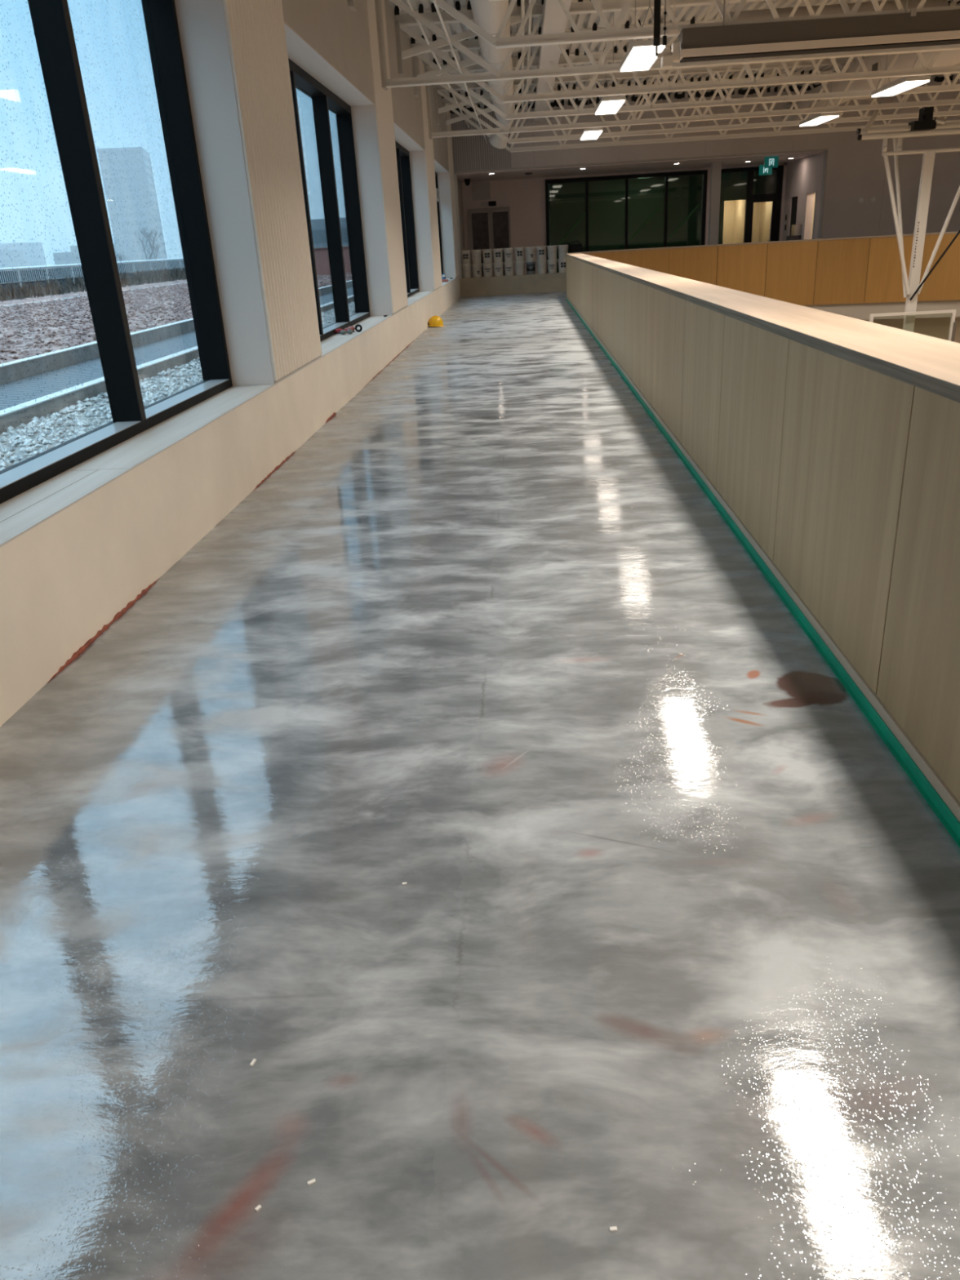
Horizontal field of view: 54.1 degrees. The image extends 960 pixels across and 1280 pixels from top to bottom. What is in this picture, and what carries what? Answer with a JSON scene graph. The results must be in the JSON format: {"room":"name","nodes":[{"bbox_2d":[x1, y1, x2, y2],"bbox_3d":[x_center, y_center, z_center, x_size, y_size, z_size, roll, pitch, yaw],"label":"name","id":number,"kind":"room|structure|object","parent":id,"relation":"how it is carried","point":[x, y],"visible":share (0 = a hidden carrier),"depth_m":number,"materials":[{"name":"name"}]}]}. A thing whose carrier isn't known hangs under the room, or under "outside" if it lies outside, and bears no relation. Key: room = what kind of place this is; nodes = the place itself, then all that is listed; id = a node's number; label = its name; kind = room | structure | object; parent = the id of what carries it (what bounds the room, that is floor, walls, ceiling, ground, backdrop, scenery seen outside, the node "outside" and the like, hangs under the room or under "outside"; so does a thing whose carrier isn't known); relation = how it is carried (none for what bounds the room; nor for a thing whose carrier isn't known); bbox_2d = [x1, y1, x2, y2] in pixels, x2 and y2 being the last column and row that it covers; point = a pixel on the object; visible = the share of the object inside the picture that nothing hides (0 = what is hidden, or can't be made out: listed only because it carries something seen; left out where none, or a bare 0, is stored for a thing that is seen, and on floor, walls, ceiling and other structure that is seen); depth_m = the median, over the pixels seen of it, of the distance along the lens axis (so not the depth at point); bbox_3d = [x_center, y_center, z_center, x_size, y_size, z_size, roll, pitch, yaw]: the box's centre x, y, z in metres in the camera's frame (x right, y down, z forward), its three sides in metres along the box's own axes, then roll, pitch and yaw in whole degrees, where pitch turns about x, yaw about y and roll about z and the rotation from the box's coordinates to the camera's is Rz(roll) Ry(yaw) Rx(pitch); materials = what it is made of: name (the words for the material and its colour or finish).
{"room":"indoor elevated walkway","nodes":[
{"label":"indoor elevated walkway","id":0,"kind":"room"},
{"bbox_2d":[0,0,460,726],"bbox_3d":[-1.748,-5.898,11.709,0.565,5.600,36.000,-2,23,3],"label":"wall","id":1,"kind":"structure","parent":0,"point":[66,575],"depth_m":7.14,"materials":[{"name":"beige paint"}]},
{"bbox_2d":[0,0,271,542],"bbox_3d":[-2.077,-2.177,4.317,0.528,2.785,5.530,-2,23,3],"label":"window","id":2,"kind":"structure","parent":1,"relation":"in","point":[33,488],"depth_m":5.39,"materials":[{"name":"black"}]},
{"bbox_2d":[288,57,391,355],"bbox_3d":[-1.773,-5.053,11.058,0.528,2.785,5.400,-2,23,3],"label":"window","id":3,"kind":"structure","parent":1,"relation":"in","point":[323,100],"depth_m":12.01,"materials":[{"name":"black metal"}]},
{"bbox_2d":[395,141,433,306],"bbox_3d":[-1.468,-7.930,17.804,0.528,2.785,5.280,-2,23,3],"label":"window","id":4,"kind":"structure","parent":1,"relation":"in","point":[414,294],"depth_m":19.85,"materials":[{"name":"black"}]},
{"bbox_2d":[435,172,454,285],"bbox_3d":[-1.170,-10.749,24.412,0.528,2.785,5.000,-2,23,3],"label":"window","id":5,"kind":"structure","parent":1,"relation":"in","point":[436,173],"depth_m":26.65,"materials":[{"name":"black metal"}]},
{"bbox_2d":[457,178,465,262],"bbox_3d":[-0.751,-13.044,30.813,0.280,3.740,4.200,-2,23,3],"label":"wall","id":6,"kind":"structure","parent":0,"point":[459,182],"depth_m":31.19,"materials":[{"name":"grey paint"}]},
{"bbox_2d":[453,173,462,278],"bbox_3d":[-0.676,-12.558,28.579,0.100,2.900,0.280,-2,23,3],"label":"trim","id":7,"kind":"structure","parent":6,"relation":"attached to","point":[455,175],"depth_m":28.46,"materials":[{"name":"grey"}]},
{"bbox_2d":[0,291,959,1279],"bbox_3d":[10.647,-3.855,12.021,24.043,0.300,36.000,-2,23,3],"label":"floor","id":8,"kind":"structure","parent":0,"point":[667,956],"depth_m":2.40,"materials":[{"name":"concrete"}]},
{"bbox_2d":[47,578,159,683],"bbox_3d":[-1.717,-0.084,4.378,0.016,0.021,1.270,-2,23,3],"label":"bead","id":9,"kind":"object","parent":8,"relation":"on","point":[118,615],"visible":1,"depth_m":4.26},
{"bbox_2d":[427,315,444,326],"bbox_3d":[-0.897,-6.508,19.198,0.428,0.227,0.296,-11,24,-18],"label":"hard hat","id":10,"kind":"object","parent":8,"relation":"on","point":[434,321],"visible":0.99,"depth_m":19.10,"materials":[{"name":"yellow plastic"}]},
{"bbox_2d":[462,162,786,275],"bbox_3d":[4.755,-14.080,32.516,11.625,3.740,0.200,-2,23,3],"label":"wall","id":11,"kind":"structure","parent":0,"point":[525,198],"depth_m":32.17,"materials":[{"name":"white paint"}]},
{"bbox_2d":[466,206,511,276],"bbox_3d":[0.364,-13.497,32.811,1.460,2.900,0.080,-2,23,3],"label":"door","id":12,"kind":"structure","parent":11,"relation":"in","point":[489,229],"depth_m":32.51,"materials":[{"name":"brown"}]},
{"bbox_2d":[721,164,783,242],"bbox_3d":[9.145,-14.134,32.157,2.180,3.660,0.174,-2,23,3],"label":"door","id":13,"kind":"structure","parent":11,"relation":"in","point":[776,198],"depth_m":31.80,"materials":[{"name":"black metal"}]},
{"bbox_2d":[545,169,707,272],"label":"window","id":14,"kind":"structure","parent":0,"point":[606,198],"depth_m":36.24,"materials":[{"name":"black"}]},
{"bbox_2d":[456,151,824,182],"bbox_3d":[4.477,-15.144,30.062,11.425,0.160,4.900,-2,23,3],"label":"ceiling","id":15,"kind":"structure","parent":0,"point":[757,159],"depth_m":29.32,"materials":[{"name":"white paint"}]},
{"bbox_2d":[758,164,772,175],"bbox_3d":[9.211,-15.231,30.297,0.400,0.420,0.066,-2,23,3],"label":"exit sign","id":16,"kind":"object","parent":15,"relation":"hanging from","point":[762,171],"visible":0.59,"depth_m":30.31,"materials":[{"name":"teal plastic"}]},
{"bbox_2d":[764,155,778,168],"bbox_3d":[8.768,-14.404,28.277,0.400,0.340,0.066,-2,23,3],"label":"exit sign","id":17,"kind":"object","parent":15,"relation":"hanging from","point":[769,162],"visible":0.91,"depth_m":28.26,"materials":[{"name":"teal plastic"}]},
{"bbox_2d":[387,0,959,114],"bbox_3d":[10.220,-8.818,10.086,24.825,0.420,36.300,-2,23,3],"label":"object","id":18,"kind":"structure","parent":0,"point":[692,14],"depth_m":18.78,"materials":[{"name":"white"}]},
{"bbox_2d":[525,0,532,111],"bbox_3d":[0.751,-9.510,13.863,0.060,0.060,29.000,-2,23,3],"label":"conduit","id":19,"kind":"object","parent":18,"relation":"attached to","point":[530,18],"visible":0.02,"depth_m":16.91,"materials":[{"name":"white metal"}]},
{"bbox_2d":[580,74,603,140],"bbox_3d":[2.483,-12.109,21.055,0.400,1.450,1.720,-2,23,3],"label":"light","id":20,"kind":"object","parent":18,"relation":"hanging from","point":[593,133],"visible":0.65,"depth_m":20.87,"materials":[{"name":"beige plastic"}]},
{"bbox_2d":[580,130,602,140],"bbox_3d":[2.521,-11.454,21.333,0.380,0.024,1.700,-2,23,3],"label":"diffuser","id":21,"kind":"object","parent":20,"relation":"attached to","point":[586,135],"depth_m":21.16,"materials":[{"name":"beige plastic"}]},
{"bbox_2d":[595,11,625,115],"bbox_3d":[2.280,-10.188,16.552,0.400,1.450,1.720,-2,23,3],"label":"light","id":22,"kind":"object","parent":18,"relation":"hanging from","point":[611,104],"visible":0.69,"depth_m":16.32,"materials":[{"name":"beige plastic"}]},
{"bbox_2d":[595,99,624,115],"bbox_3d":[2.318,-9.533,16.830,0.380,0.024,1.700,-2,23,3],"label":"diffuser","id":23,"kind":"object","parent":22,"relation":"attached to","point":[604,106],"depth_m":16.63,"materials":[{"name":"beige plastic"}]},
{"bbox_2d":[619,0,665,71],"bbox_3d":[2.075,-8.251,12.012,0.400,1.450,1.720,-2,23,3],"label":"light","id":24,"kind":"object","parent":18,"relation":"hanging from","point":[641,55],"visible":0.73,"depth_m":12.04,"materials":[{"name":"beige plastic"}]},
{"bbox_2d":[620,44,665,71],"bbox_3d":[2.113,-7.596,12.290,0.380,0.024,1.700,-2,23,3],"label":"diffuser","id":25,"kind":"object","parent":24,"relation":"attached to","point":[639,57],"depth_m":12.15,"materials":[{"name":"beige plastic"}]},
{"bbox_2d":[346,0,959,48],"bbox_3d":[10.334,-8.143,10.510,23.890,1.395,0.280,-2,23,3],"label":"roof truss","id":26,"kind":"object","parent":18,"relation":"attached to","point":[610,34],"visible":0.69,"depth_m":11.23,"materials":[{"name":"white metal"}]},
{"bbox_2d":[469,0,515,148],"bbox_3d":[0.009,-7.799,11.576,0.705,1.009,27.392,-2,23,3],"label":"duct","id":27,"kind":"object","parent":26,"relation":"hanging from","point":[489,15],"visible":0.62,"depth_m":14.38,"materials":[{"name":"white metal"}]},
{"bbox_2d":[488,124,508,148],"bbox_3d":[0.571,-12.916,23.916,0.469,0.738,0.726,-22,29,-37],"label":"diffuser","id":28,"kind":"object","parent":27,"relation":"attached to","point":[495,140],"depth_m":23.92,"materials":[{"name":"white metal"}]},
{"bbox_2d":[520,0,524,110],"bbox_3d":[0.631,-9.506,13.870,0.060,0.060,29.000,-2,23,3],"label":"conduit","id":29,"kind":"object","parent":26,"relation":"attached to","point":[522,2],"visible":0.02,"depth_m":16.41,"materials":[{"name":"white metal"}]},
{"bbox_2d":[657,0,959,68],"bbox_3d":[7.701,-7.822,10.641,11.280,1.680,0.390,-2,23,3],"label":"ceiling beam","id":30,"kind":"structure","parent":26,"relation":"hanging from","point":[913,28],"depth_m":10.96,"materials":[{"name":"grey metal"}]},
{"bbox_2d":[653,0,661,56],"bbox_3d":[1.978,-7.464,10.437,0.074,1.680,0.040,-2,23,3],"label":"strap","id":31,"kind":"object","parent":18,"relation":"hanging from","point":[656,41],"visible":1,"depth_m":10.64,"materials":[{"name":"black metal"}]},
{"bbox_2d":[374,0,959,90],"bbox_3d":[10.443,-9.106,12.793,23.880,1.415,0.280,-2,23,3],"label":"roof truss","id":32,"kind":"object","parent":18,"relation":"attached to","point":[493,74],"visible":0.79,"depth_m":13.46,"materials":[{"name":"white metal"}]},
{"bbox_2d":[406,0,469,128],"bbox_3d":[-0.923,-9.245,14.052,0.044,0.044,29.000,-2,23,3],"label":"rod","id":33,"kind":"object","parent":32,"relation":"attached to","point":[411,8],"visible":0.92,"depth_m":15.45,"materials":[{"name":"white metal"}]},
{"bbox_2d":[666,0,680,35],"bbox_3d":[2.162,-7.571,10.383,0.140,1.500,0.060,-2,23,3],"label":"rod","id":34,"kind":"object","parent":18,"relation":"hanging from","point":[673,32],"visible":1,"depth_m":10.64,"materials":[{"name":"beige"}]},
{"bbox_2d":[394,0,959,102],"bbox_3d":[10.540,-10.087,15.069,23.890,1.395,0.280,-2,23,3],"label":"roof truss","id":35,"kind":"object","parent":18,"relation":"attached to","point":[403,20],"visible":0.74,"depth_m":15.57,"materials":[{"name":"white metal"}]},
{"bbox_2d":[411,2,959,119],"bbox_3d":[10.643,-11.060,17.348,23.890,1.395,0.280,-2,23,3],"label":"roof truss","id":36,"kind":"object","parent":18,"relation":"attached to","point":[472,43],"visible":0.51,"depth_m":17.86,"materials":[{"name":"white metal"}]},
{"bbox_2d":[423,46,959,139],"bbox_3d":[10.751,-12.023,19.631,23.880,1.415,0.280,-2,23,3],"label":"roof truss","id":37,"kind":"object","parent":18,"relation":"attached to","point":[581,59],"visible":0.45,"depth_m":20.11,"materials":[{"name":"white metal"}]},
{"bbox_2d":[782,3,959,120],"bbox_3d":[8.381,-11.547,18.744,0.915,0.880,16.200,-2,23,3],"label":"duct","id":38,"kind":"object","parent":37,"relation":"hanging from","point":[952,57],"visible":0.46,"depth_m":19.16,"materials":[{"name":"white metal"}]},
{"bbox_2d":[871,59,880,71],"bbox_3d":[7.980,-11.509,18.887,0.095,0.200,0.400,-2,23,3],"label":"grille","id":39,"kind":"object","parent":38,"relation":"attached to","point":[876,65],"depth_m":18.80,"materials":[{"name":"grey metal"}]},
{"bbox_2d":[856,102,959,342],"bbox_3d":[10.013,-8.810,20.355,3.640,5.528,3.057,9,26,28],"label":"basketball hoop","id":40,"kind":"object","parent":37,"relation":"hanging from","point":[912,287],"visible":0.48,"depth_m":19.64,"materials":[{"name":"white metal"}]},
{"bbox_2d":[433,56,959,143],"bbox_3d":[10.848,-13.004,21.906,23.890,1.395,0.280,-2,23,3],"label":"roof truss","id":41,"kind":"object","parent":18,"relation":"attached to","point":[438,89],"visible":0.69,"depth_m":22.26,"materials":[{"name":"white metal"}]},
{"bbox_2d":[441,62,959,152],"bbox_3d":[10.951,-13.976,24.185,23.890,1.395,0.280,-2,23,3],"label":"roof truss","id":42,"kind":"object","parent":18,"relation":"attached to","point":[445,102],"visible":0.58,"depth_m":24.61,"materials":[{"name":"white metal"}]},
{"bbox_2d":[799,66,839,126],"bbox_3d":[7.542,-12.271,20.758,0.400,1.450,1.720,-2,23,3],"label":"light","id":43,"kind":"object","parent":18,"relation":"hanging from","point":[818,118],"visible":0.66,"depth_m":20.75,"materials":[{"name":"beige plastic"}]},
{"bbox_2d":[800,115,839,126],"bbox_3d":[7.579,-11.616,21.035,0.380,0.024,1.700,-2,23,3],"label":"diffuser","id":44,"kind":"object","parent":43,"relation":"attached to","point":[815,120],"depth_m":20.87,"materials":[{"name":"beige plastic"}]},
{"bbox_2d":[727,0,948,21],"bbox_3d":[5.994,-10.379,15.976,3.550,0.720,0.720,-2,23,3],"label":"truss","id":45,"kind":"object","parent":18,"relation":"hanging from","point":[890,4],"visible":0.18,"depth_m":15.66,"materials":[{"name":"white metal"}]},
{"bbox_2d":[871,0,930,97],"bbox_3d":[7.339,-10.350,16.254,0.400,1.450,1.720,-2,23,3],"label":"light","id":46,"kind":"object","parent":18,"relation":"hanging from","point":[900,85],"visible":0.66,"depth_m":16.27,"materials":[{"name":"beige plastic"}]},
{"bbox_2d":[871,80,929,97],"bbox_3d":[7.376,-9.695,16.532,0.380,0.024,1.700,-2,23,3],"label":"diffuser","id":47,"kind":"object","parent":46,"relation":"attached to","point":[901,86],"depth_m":16.39,"materials":[{"name":"beige plastic"}]},
{"bbox_3d":[9.923,-4.254,1.394,23.890,1.395,0.280,-2,23,3],"label":"joist","id":48,"kind":"object","parent":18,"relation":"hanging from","visible":0},
{"bbox_2d":[432,0,487,143],"bbox_3d":[-0.403,-8.874,14.187,0.036,0.036,29.000,-2,23,3],"label":"rod","id":49,"kind":"object","parent":48,"relation":"attached to","point":[433,1],"visible":1,"depth_m":14.15,"materials":[{"name":"white metal"}]},
{"bbox_2d":[450,75,959,297],"bbox_3d":[11.116,-13.487,27.877,24.825,5.600,0.764,-2,23,3],"label":"wall","id":50,"kind":"structure","parent":0,"point":[853,169],"depth_m":27.42,"materials":[{"name":"grey paint"}]},
{"bbox_2d":[461,263,471,278],"bbox_3d":[-0.420,-11.419,29.083,0.316,0.398,0.322,-2,23,4],"label":"pail","id":51,"kind":"object","parent":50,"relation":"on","point":[466,268],"visible":1,"depth_m":28.98,"materials":[{"name":"beige plastic"}]},
{"bbox_2d":[460,249,471,264],"bbox_3d":[-0.434,-11.781,28.929,0.316,0.398,0.322,-2,23,3],"label":"pail","id":52,"kind":"object","parent":51,"relation":"on","point":[465,255],"visible":1,"depth_m":28.82,"materials":[{"name":"beige plastic"}]},
{"bbox_2d":[471,262,481,277],"bbox_3d":[-0.089,-11.430,29.063,0.316,0.398,0.322,-2,23,3],"label":"pail","id":53,"kind":"object","parent":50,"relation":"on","point":[477,268],"visible":1,"depth_m":28.95,"materials":[{"name":"beige plastic"}]},
{"bbox_2d":[471,249,481,263],"bbox_3d":[-0.104,-11.792,28.910,0.316,0.398,0.322,-2,23,4],"label":"pail","id":54,"kind":"object","parent":53,"relation":"on","point":[476,254],"visible":1,"depth_m":28.80,"materials":[{"name":"beige plastic"}]},
{"bbox_2d":[482,262,492,276],"bbox_3d":[0.242,-11.441,29.044,0.316,0.398,0.322,-2,23,2],"label":"pail","id":55,"kind":"object","parent":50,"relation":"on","point":[487,267],"visible":1,"depth_m":28.93,"materials":[{"name":"beige plastic"}]},
{"bbox_2d":[481,248,492,262],"bbox_3d":[0.227,-11.802,28.890,0.316,0.398,0.322,-1,23,5],"label":"pail","id":56,"kind":"object","parent":55,"relation":"on","point":[486,253],"visible":1,"depth_m":28.78,"materials":[{"name":"beige plastic"}]},
{"bbox_2d":[493,262,503,276],"bbox_3d":[0.573,-11.451,29.024,0.316,0.398,0.322,-3,23,2],"label":"pail","id":57,"kind":"object","parent":50,"relation":"on","point":[498,267],"visible":1,"depth_m":28.92,"materials":[{"name":"beige plastic"}]},
{"bbox_2d":[493,248,502,262],"bbox_3d":[0.558,-11.813,28.871,0.316,0.398,0.322,-2,23,3],"label":"pail","id":58,"kind":"object","parent":57,"relation":"on","point":[498,253],"visible":1,"depth_m":28.77,"materials":[{"name":"beige plastic"}]},
{"bbox_2d":[503,261,514,275],"bbox_3d":[0.903,-11.462,29.005,0.316,0.398,0.322,-1,23,5],"label":"pail","id":59,"kind":"object","parent":50,"relation":"on","point":[508,266],"visible":1,"depth_m":28.90,"materials":[{"name":"beige plastic"}]},
{"bbox_2d":[503,247,513,262],"bbox_3d":[0.888,-11.823,28.851,0.316,0.398,0.322,-2,23,4],"label":"pail","id":60,"kind":"object","parent":59,"relation":"on","point":[508,252],"visible":1,"depth_m":28.75,"materials":[{"name":"beige plastic"}]},
{"bbox_2d":[514,261,524,275],"bbox_3d":[1.234,-11.473,28.985,0.316,0.398,0.322,-2,23,3],"label":"pail","id":61,"kind":"object","parent":50,"relation":"on","point":[519,265],"visible":1,"depth_m":28.89,"materials":[{"name":"beige plastic"}]},
{"bbox_2d":[514,247,524,261],"bbox_3d":[1.219,-11.834,28.832,0.316,0.398,0.322,-2,23,4],"label":"pail","id":62,"kind":"object","parent":61,"relation":"on","point":[519,251],"visible":1,"depth_m":28.73,"materials":[{"name":"beige plastic"}]},
{"bbox_2d":[525,260,535,274],"bbox_3d":[1.565,-11.483,28.966,0.316,0.398,0.322,-2,23,3],"label":"pail","id":63,"kind":"object","parent":50,"relation":"on","point":[530,264],"visible":1,"depth_m":28.86,"materials":[{"name":"grey plastic"}]},
{"bbox_2d":[524,246,535,261],"bbox_3d":[1.550,-11.845,28.812,0.316,0.398,0.322,-2,23,4],"label":"pail","id":64,"kind":"object","parent":63,"relation":"on","point":[530,251],"visible":1,"depth_m":28.71,"materials":[{"name":"beige plastic"}]},
{"bbox_2d":[536,259,546,274],"bbox_3d":[1.895,-11.494,28.946,0.316,0.398,0.322,-1,23,4],"label":"pail","id":65,"kind":"object","parent":50,"relation":"on","point":[541,264],"visible":1,"depth_m":28.85,"materials":[{"name":"beige plastic"}]},
{"bbox_2d":[536,245,546,260],"bbox_3d":[1.881,-11.855,28.793,0.316,0.398,0.322,-2,23,2],"label":"pail","id":66,"kind":"object","parent":65,"relation":"on","point":[540,251],"visible":1,"depth_m":28.69,"materials":[{"name":"beige plastic"}]},
{"bbox_2d":[546,258,557,273],"bbox_3d":[2.226,-11.504,28.927,0.316,0.398,0.322,-1,23,4],"label":"pail","id":67,"kind":"object","parent":50,"relation":"on","point":[552,264],"visible":1,"depth_m":28.83,"materials":[{"name":"beige plastic"}]},
{"bbox_2d":[546,244,557,259],"bbox_3d":[2.212,-11.866,28.773,0.316,0.398,0.322,-2,23,2],"label":"pail","id":68,"kind":"object","parent":67,"relation":"on","point":[552,250],"visible":1,"depth_m":28.67,"materials":[{"name":"beige plastic"}]},
{"bbox_2d":[557,258,566,272],"bbox_3d":[2.557,-11.515,28.907,0.316,0.398,0.322,-2,23,2],"label":"pail","id":69,"kind":"object","parent":50,"relation":"on","point":[562,262],"visible":0.71,"depth_m":28.80,"materials":[{"name":"beige plastic"}]},
{"bbox_2d":[557,244,568,258],"bbox_3d":[2.542,-11.877,28.754,0.316,0.398,0.322,-2,23,3],"label":"pail","id":70,"kind":"object","parent":69,"relation":"on","point":[562,249],"visible":0.99,"depth_m":28.64,"materials":[{"name":"beige plastic"}]},
{"bbox_2d":[568,240,582,253],"bbox_3d":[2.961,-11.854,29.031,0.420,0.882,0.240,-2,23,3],"label":"tool bag","id":71,"kind":"object","parent":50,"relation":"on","point":[578,247],"visible":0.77,"depth_m":28.83,"materials":[{"name":"black fabric"}]},
{"bbox_2d":[707,162,721,244],"bbox_3d":[7.528,-13.286,30.271,0.280,3.740,0.280,-2,23,3],"label":"pillar","id":72,"kind":"structure","parent":0,"point":[716,167],"depth_m":29.89,"materials":[{"name":"grey paint"}]},
{"bbox_2d":[700,182,772,244],"bbox_3d":[9.551,-15.113,34.307,2.200,3.740,4.300,-2,23,3],"label":"wall","id":73,"kind":"structure","parent":0,"point":[734,219],"depth_m":35.43,"materials":[{"name":"beige paint"}]},
{"bbox_2d":[718,169,777,244],"bbox_3d":[9.177,-14.398,32.671,2.600,3.740,0.100,-2,23,3],"label":"wall","id":74,"kind":"structure","parent":0,"point":[733,184],"depth_m":32.14,"materials":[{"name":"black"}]},
{"bbox_2d":[565,231,959,822],"bbox_3d":[12.138,-2.044,11.474,21.436,5.640,33.700,-2,23,3],"label":"wall","id":75,"kind":"structure","parent":0,"point":[828,435],"depth_m":3.97,"materials":[{"name":"brown wood"}]},
{"bbox_2d":[565,298,959,847],"bbox_3d":[1.772,-4.080,13.305,0.017,0.042,25.800,-2,23,3],"label":"tape","id":76,"kind":"object","parent":75,"relation":"attached to","point":[940,809],"visible":1,"depth_m":3.53,"materials":[{"name":"green plastic"}]},
{"bbox_2d":[782,151,824,240],"bbox_3d":[10.364,-13.400,30.159,0.200,3.740,4.200,-2,23,3],"label":"wall","id":77,"kind":"structure","parent":0,"point":[803,175],"depth_m":29.64,"materials":[{"name":"white paint"}]},
{"bbox_2d":[789,196,797,235],"bbox_3d":[10.404,-13.250,31.184,0.050,2.660,0.870,-2,23,3],"label":"door","id":78,"kind":"structure","parent":77,"relation":"in","point":[794,200],"depth_m":30.95,"materials":[{"name":"black"}]},
{"bbox_2d":[786,224,802,240],"bbox_3d":[10.099,-13.021,30.224,0.360,0.620,0.440,-2,23,3],"label":"fountain","id":79,"kind":"object","parent":77,"relation":"attached to","point":[796,232],"visible":0.68,"depth_m":30.04,"materials":[{"name":"silver metal"}]},
{"bbox_2d":[803,191,816,239],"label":"door","id":80,"kind":"structure","parent":77,"relation":"in","point":[815,194],"depth_m":29.61,"materials":[{"name":"beige paint"}]},
{"label":"outside","id":81,"kind":"structure","parent":0,"visible":0},
{"bbox_3d":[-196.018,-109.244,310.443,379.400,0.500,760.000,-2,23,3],"label":"city","id":82,"kind":"object","parent":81,"visible":0},
{"bbox_2d":[0,248,26,271],"bbox_3d":[-157.029,-110.038,286.550,20.060,15.500,40.060,-2,23,3],"label":"building","id":83,"kind":"structure","parent":82,"relation":"on","point":[8,258],"depth_m":295.04,"materials":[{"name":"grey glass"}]},
{"bbox_2d":[0,242,46,270],"bbox_3d":[-174.159,-138.219,351.470,16.060,18.500,20.060,-2,23,3],"label":"building","id":84,"kind":"structure","parent":82,"relation":"on","point":[33,252],"depth_m":348.40,"materials":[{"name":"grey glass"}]},
{"bbox_2d":[53,244,141,267],"bbox_3d":[-107.830,-104.699,268.109,14.060,14.900,26.060,-2,23,3],"label":"building","id":85,"kind":"structure","parent":82,"relation":"on","point":[73,257],"depth_m":258.37,"materials":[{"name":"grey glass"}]},
{"bbox_2d":[97,146,167,262],"bbox_3d":[-110.700,-134.282,303.506,13.060,42.000,22.060,-7,23,-10],"label":"building","id":86,"kind":"structure","parent":82,"relation":"on","point":[127,176],"depth_m":291.42,"materials":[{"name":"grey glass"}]},
{"bbox_2d":[131,226,162,259],"bbox_3d":[-52.385,-58.465,151.442,6.245,15.029,6.794,-2,23,3],"label":"bare tree","id":87,"kind":"object","parent":82,"relation":"on","point":[147,237],"visible":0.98,"depth_m":149.74,"materials":[{"name":"grey plant"}]},
{"bbox_2d":[311,217,348,246],"bbox_3d":[-26.703,-63.063,159.252,20.060,14.700,14.060,-2,23,3],"label":"building","id":88,"kind":"structure","parent":82,"relation":"on","point":[318,227],"depth_m":150.52,"materials":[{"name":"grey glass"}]},
{"bbox_3d":[10.231,-7.171,8.231,23.890,1.395,0.280,-2,23,3],"label":"joist","id":89,"kind":"object","parent":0,"visible":0},
{"bbox_2d":[533,0,571,121],"bbox_3d":[1.128,-9.334,13.704,0.360,0.220,28.600,-2,23,3],"label":"duct","id":90,"kind":"object","parent":89,"relation":"hanging from","point":[554,20],"visible":0.57,"depth_m":16.55,"materials":[{"name":"white metal"}]},
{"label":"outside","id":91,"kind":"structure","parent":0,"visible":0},
{"bbox_2d":[0,311,354,467],"bbox_3d":[-9.988,-11.929,32.902,17.970,0.230,81.000,-2,23,3],"label":"roof","id":92,"kind":"structure","parent":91,"point":[18,447],"depth_m":7.92,"materials":[{"name":"gravel"}]},
{"bbox_2d":[0,257,185,295],"bbox_3d":[-17.480,-21.944,55.627,0.115,1.255,102.000,-2,23,3],"label":"roof railing","id":93,"kind":"object","parent":92,"relation":"on","point":[19,275],"visible":0.28,"depth_m":40.91,"materials":[{"name":"silver metal"}]},
{"bbox_2d":[0,272,351,364],"bbox_3d":[-11.524,-11.494,31.525,14.040,0.205,74.000,-2,23,3],"label":"ground sedum","id":94,"kind":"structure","parent":92,"relation":"on","point":[132,326],"depth_m":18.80,"materials":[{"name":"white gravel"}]},
{"bbox_2d":[0,266,186,301],"bbox_3d":[-16.820,-15.056,39.555,2.258,0.650,67.080,-2,23,3],"label":"dry shrubs","id":95,"kind":"object","parent":94,"relation":"on","point":[51,289],"visible":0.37,"depth_m":37.89,"materials":[{"name":"brown plant"}]},
{"bbox_2d":[313,244,351,275],"bbox_3d":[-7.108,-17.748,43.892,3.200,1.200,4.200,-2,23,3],"label":"building","id":96,"kind":"structure","parent":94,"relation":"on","point":[321,253],"depth_m":42.02,"materials":[{"name":"brick"}]},
{"bbox_2d":[0,280,352,385],"bbox_3d":[-4.655,-9.757,26.515,0.144,0.257,64.000,-2,23,3],"label":"kerb","id":97,"kind":"object","parent":92,"relation":"on","point":[17,370],"depth_m":12.16,"materials":[{"name":"concrete"}]},
{"bbox_2d":[0,286,353,410],"bbox_3d":[-4.363,-5.000,15.455,1.400,0.042,35.965,-2,23,3],"label":"mat","id":98,"kind":"object","parent":92,"relation":"on","point":[15,393],"visible":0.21,"depth_m":11.00,"materials":[{"name":"grey"}]},
{"bbox_2d":[0,294,354,434],"bbox_3d":[-3.076,-9.766,26.440,0.144,0.167,64.000,-2,23,3],"label":"kerb","id":99,"kind":"object","parent":92,"relation":"on","point":[14,416],"depth_m":8.87,"materials":[{"name":"concrete"}]},
{"bbox_2d":[0,301,355,471],"bbox_3d":[-2.849,-3.890,12.613,1.559,0.081,22.058,-2,23,3],"label":"gravel","id":100,"kind":"object","parent":92,"relation":"on","point":[329,318],"visible":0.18,"depth_m":7.99,"materials":[{"name":"white gravel"}]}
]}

